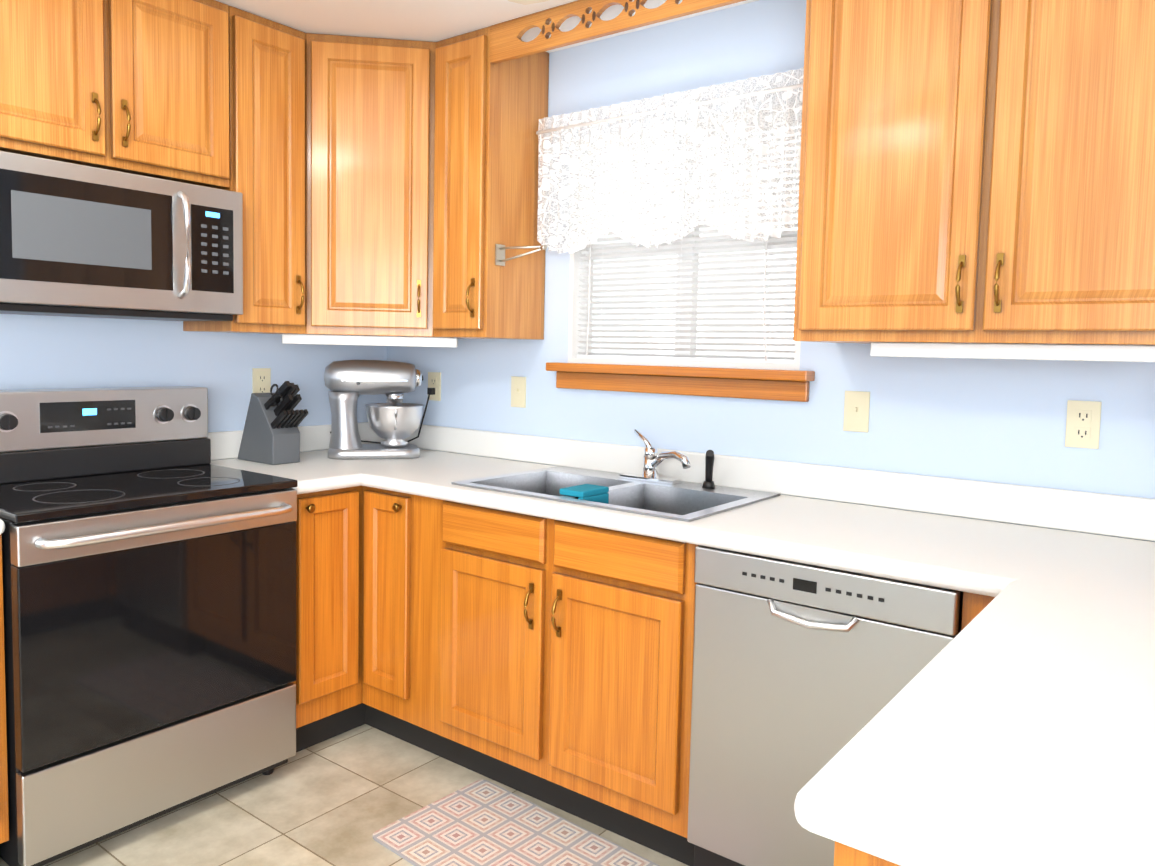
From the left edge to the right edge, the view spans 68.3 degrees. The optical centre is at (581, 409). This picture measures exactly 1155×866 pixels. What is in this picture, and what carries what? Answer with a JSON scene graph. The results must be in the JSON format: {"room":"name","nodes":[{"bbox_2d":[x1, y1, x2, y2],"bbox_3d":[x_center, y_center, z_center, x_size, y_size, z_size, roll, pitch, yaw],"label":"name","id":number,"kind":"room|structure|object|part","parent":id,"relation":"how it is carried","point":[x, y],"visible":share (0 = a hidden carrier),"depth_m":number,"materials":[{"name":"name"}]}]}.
{"room":"kitchen","nodes":[
{"label":"kitchen","id":0,"kind":"room"},
{"bbox_2d":[0,314,386,460],"bbox_3d":[-2.243,-0.048,1.929,0.120,2.400,4.720,4,5,37],"label":"wall","id":1,"kind":"structure","parent":0,"point":[49,352],"depth_m":2.91,"materials":[{"name":"blue paint"}]},
{"bbox_2d":[0,0,239,191],"bbox_3d":[-1.460,-0.986,2.495,0.326,0.568,0.749,4,5,37],"label":"upper cabinet","id":2,"kind":"object","parent":1,"relation":"attached to","point":[150,88],"depth_m":2.44,"materials":[{"name":"brown wood"}]},
{"bbox_2d":[0,151,242,320],"bbox_3d":[-1.428,-0.475,2.496,0.438,0.401,0.744,4,5,37],"label":"microwave","id":3,"kind":"object","parent":2,"relation":"attached to","point":[77,240],"visible":1,"depth_m":2.38,"materials":[{"name":"silver metal"}]},
{"bbox_2d":[183,9,307,339],"bbox_3d":[-1.152,-0.779,2.921,0.326,1.026,0.280,4,5,37],"label":"upper cabinet","id":4,"kind":"object","parent":1,"relation":"attached to","point":[273,55],"depth_m":2.83,"materials":[{"name":"brown wood"}]},
{"bbox_2d":[252,368,270,392],"bbox_3d":[-1.199,-0.097,3.194,0.008,0.116,0.072,4,5,37],"label":"outlet","id":5,"kind":"object","parent":1,"relation":"attached to","point":[261,380],"visible":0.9,"depth_m":3.19,"materials":[{"name":"beige plastic"}]},
{"bbox_2d":[208,422,383,457],"bbox_3d":[-1.634,0.153,2.630,0.021,0.099,2.595,4,5,37],"label":"backsplash","id":6,"kind":"structure","parent":1,"relation":"attached to","point":[225,444],"depth_m":3.34,"materials":[{"name":"white laminate"}]},
{"bbox_2d":[0,724,687,865],"bbox_3d":[-0.589,1.328,0.664,4.440,0.100,4.840,4,5,37],"label":"floor","id":7,"kind":"structure","parent":0,"point":[340,799],"depth_m":2.42,"materials":[{"name":"tile"}]},
{"bbox_2d":[0,538,8,843],"bbox_3d":[-1.758,0.722,2.029,0.617,0.872,0.482,4,5,37],"label":"base cabinet","id":8,"kind":"object","parent":7,"relation":"on","point":[4,817],"depth_m":2.04,"materials":[{"name":"brown wood"}]},
{"bbox_2d":[0,519,4,537],"bbox_3d":[-1.885,0.276,1.801,0.637,0.044,0.962,4,5,37],"label":"countertop","id":9,"kind":"structure","parent":8,"relation":"on","point":[2,525],"depth_m":1.99,"materials":[{"name":"white laminate"}]},
{"bbox_2d":[0,386,297,865],"bbox_3d":[-1.324,0.545,2.475,0.694,1.182,0.754,4,5,37],"label":"range","id":10,"kind":"object","parent":7,"relation":"on","point":[149,576],"visible":1,"depth_m":2.30,"materials":[{"name":"silver metal"}]},
{"bbox_2d":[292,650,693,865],"bbox_3d":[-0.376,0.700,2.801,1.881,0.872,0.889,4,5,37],"label":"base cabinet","id":11,"kind":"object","parent":7,"relation":"on","point":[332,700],"depth_m":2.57,"materials":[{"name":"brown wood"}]},
{"bbox_2d":[210,446,1154,865],"bbox_3d":[0.323,0.326,1.769,4.194,0.044,1.652,4,5,37],"label":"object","id":12,"kind":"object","parent":11,"relation":"on","point":[1028,739],"depth_m":2.11,"materials":[{"name":"white laminate"}]},
{"bbox_2d":[238,381,307,464],"bbox_3d":[-1.097,0.040,3.029,0.284,0.292,0.110,4,5,37],"label":"knife block","id":13,"kind":"object","parent":12,"relation":"on","point":[271,433],"visible":1,"depth_m":2.98,"materials":[{"name":"grey"}]},
{"bbox_2d":[324,360,422,458],"bbox_3d":[-0.786,-0.004,3.236,0.370,0.366,0.254,0,4,-15],"label":"stand mixer","id":14,"kind":"object","parent":12,"relation":"on","point":[394,421],"visible":1,"depth_m":3.19,"materials":[{"name":"silver metal"}]},
{"bbox_2d":[330,388,434,443],"bbox_3d":[-0.791,0.039,3.364,0.155,0.246,0.429,4,5,37],"label":"cord","id":15,"kind":"object","parent":14,"relation":"attached to","point":[430,391],"visible":0.73,"depth_m":3.48,"materials":[{"name":"black plastic"}]},
{"bbox_2d":[448,462,783,521],"bbox_3d":[0.096,0.329,2.589,0.840,0.185,0.540,4,5,37],"label":"sink","id":16,"kind":"object","parent":12,"relation":"in","point":[687,500],"depth_m":2.62,"materials":[{"name":"silver metal"}]},
{"bbox_2d":[620,429,719,485],"bbox_3d":[0.263,0.153,2.676,0.340,0.161,0.111,4,5,37],"label":"faucet","id":17,"kind":"object","parent":12,"relation":"on","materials":[{"name":"silver metal"}]},
{"bbox_2d":[373,780,659,865],"bbox_3d":[-0.107,1.180,2.196,0.880,0.006,0.420,5,5,40],"label":"rug","id":18,"kind":"object","parent":7,"relation":"on","point":[481,823],"visible":1,"depth_m":2.32,"materials":[{"name":"fabric"}]},
{"bbox_2d":[687,545,962,865],"bbox_3d":[0.677,0.768,2.135,0.596,0.866,0.621,4,5,37],"label":"dishwasher","id":19,"kind":"object","parent":7,"relation":"on","point":[804,674],"visible":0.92,"depth_m":1.94,"materials":[{"name":"silver metal"}]},
{"bbox_2d":[834,854,859,865],"bbox_3d":[1.312,0.856,1.064,1.708,0.872,1.617,4,5,37],"label":"base cabinet","id":20,"kind":"object","parent":7,"relation":"on","point":[837,861],"depth_m":0.83,"materials":[{"name":"brown wood"}]},
{"bbox_2d":[216,0,758,52],"bbox_3d":[-0.534,-1.165,0.493,4.440,0.100,4.840,4,5,37],"label":"ceiling","id":21,"kind":"structure","parent":0,"point":[428,20],"depth_m":2.74,"materials":[{"name":"white paint"}]},
{"bbox_2d":[508,0,548,4],"bbox_3d":[-0.392,-0.949,1.497,1.189,0.461,1.182,4,5,37],"label":"ceiling light","id":22,"kind":"object","parent":21,"relation":"hanging from","point":[524,2],"visible":1,"depth_m":2.01,"materials":[{"name":"white glass"}]},
{"bbox_2d":[387,0,1154,541],"bbox_3d":[0.868,-0.016,2.454,4.200,2.400,0.120,4,5,37],"label":"wall","id":23,"kind":"structure","parent":0,"point":[985,420],"depth_m":2.55,"materials":[{"name":"blue paint"}]},
{"bbox_2d":[282,33,457,343],"bbox_3d":[-0.765,-0.789,3.190,0.616,1.026,0.617,4,5,37],"label":"upper cabinet","id":24,"kind":"object","parent":23,"relation":"attached to","point":[370,99],"depth_m":2.96,"materials":[{"name":"brown wood"}]},
{"bbox_2d":[428,372,440,400],"bbox_3d":[-0.603,-0.095,3.490,0.072,0.116,0.008,4,5,37],"label":"electrical outlet","id":25,"kind":"object","parent":23,"relation":"attached to","point":[434,379],"visible":0.92,"depth_m":3.48,"materials":[{"name":"beige plastic"}]},
{"bbox_2d":[428,24,555,339],"bbox_3d":[-0.328,-0.769,3.041,0.261,1.026,0.327,4,5,37],"label":"upper cabinet","id":26,"kind":"object","parent":23,"relation":"attached to","point":[490,86],"depth_m":2.92,"materials":[{"name":"brown wood"}]},
{"bbox_2d":[511,376,525,407],"bbox_3d":[-0.240,-0.066,3.210,0.072,0.116,0.016,4,5,37],"label":"light switch","id":27,"kind":"object","parent":23,"relation":"attached to","point":[518,391],"visible":1,"depth_m":3.21,"materials":[{"name":"beige plastic"}]},
{"bbox_2d":[546,103,814,401],"bbox_3d":[0.325,-0.492,2.802,0.980,0.882,0.185,4,5,37],"label":"window","id":28,"kind":"structure","parent":23,"relation":"in","point":[780,385],"depth_m":2.82,"materials":[{"name":"brown wood"}]},
{"bbox_2d":[536,67,803,253],"bbox_3d":[0.271,-0.756,2.701,1.085,0.479,0.038,4,5,37],"label":"valance curtain","id":29,"kind":"object","parent":28,"relation":"hanging from","point":[616,197],"visible":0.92,"depth_m":2.68,"materials":[{"name":"white fabric"}]},
{"bbox_3d":[0.275,-0.947,2.688,1.085,0.012,0.012,4,5,37],"label":"valance rod","id":30,"kind":"part","parent":29,"relation":"part of","materials":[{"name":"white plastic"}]},
{"bbox_2d":[577,110,801,363],"bbox_3d":[0.331,-0.538,2.805,0.840,0.752,0.030,4,5,37],"label":"window blinds","id":31,"kind":"object","parent":28,"relation":"attached to","point":[726,358],"visible":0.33,"depth_m":2.79,"materials":[{"name":"white plastic"}]},
{"bbox_2d":[586,152,592,356],"bbox_3d":[0.029,-0.544,2.987,0.007,0.716,0.045,2,4,7],"label":"blind wand","id":32,"kind":"object","parent":31,"relation":"hanging from","point":[592,152],"depth_m":3.00,"materials":[{"name":"white plastic"}]},
{"bbox_2d":[763,125,770,360],"bbox_3d":[0.566,-0.504,2.580,0.007,0.716,0.052,1,4,-5],"label":"blind wand","id":33,"kind":"object","parent":31,"relation":"hanging from","point":[764,284],"depth_m":2.60,"materials":[{"name":"white plastic"}]},
{"bbox_2d":[384,424,1154,541],"bbox_3d":[0.819,0.222,2.412,4.194,0.099,0.021,4,5,37],"label":"backsplash","id":34,"kind":"structure","parent":23,"relation":"attached to","point":[1094,513],"depth_m":2.39,"materials":[{"name":"white laminate"}]},
{"bbox_2d":[843,391,869,432],"bbox_3d":[0.785,0.006,2.432,0.072,0.116,0.016,4,5,37],"label":"light switch","id":35,"kind":"object","parent":23,"relation":"attached to","point":[856,410],"visible":1,"depth_m":2.43,"materials":[{"name":"beige plastic"}]},
{"bbox_2d":[793,0,1154,351],"bbox_3d":[1.008,-0.671,2.027,0.899,1.026,0.327,4,5,37],"label":"upper cabinet","id":36,"kind":"object","parent":23,"relation":"attached to","point":[976,178],"depth_m":1.92,"materials":[{"name":"brown wood"}]},
{"bbox_3d":[0.081,-0.186,2.444,2.600,0.036,0.495,4,5,37],"label":"under cabinet light rail","id":37,"kind":"part","parent":36,"relation":"part of","materials":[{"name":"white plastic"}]},
{"bbox_2d":[1065,400,1101,448],"bbox_3d":[1.235,0.037,2.095,0.072,0.116,0.008,4,5,37],"label":"electrical outlet","id":38,"kind":"object","parent":23,"relation":"attached to","point":[1083,419],"visible":1,"depth_m":2.09,"materials":[{"name":"beige plastic"}]},
{"label":"outside","id":39,"kind":"structure","parent":0,"visible":0},
{"bbox_2d":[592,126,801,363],"bbox_3d":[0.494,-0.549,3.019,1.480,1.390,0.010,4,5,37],"label":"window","id":40,"kind":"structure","parent":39,"point":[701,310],"depth_m":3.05,"materials":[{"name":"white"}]}
]}

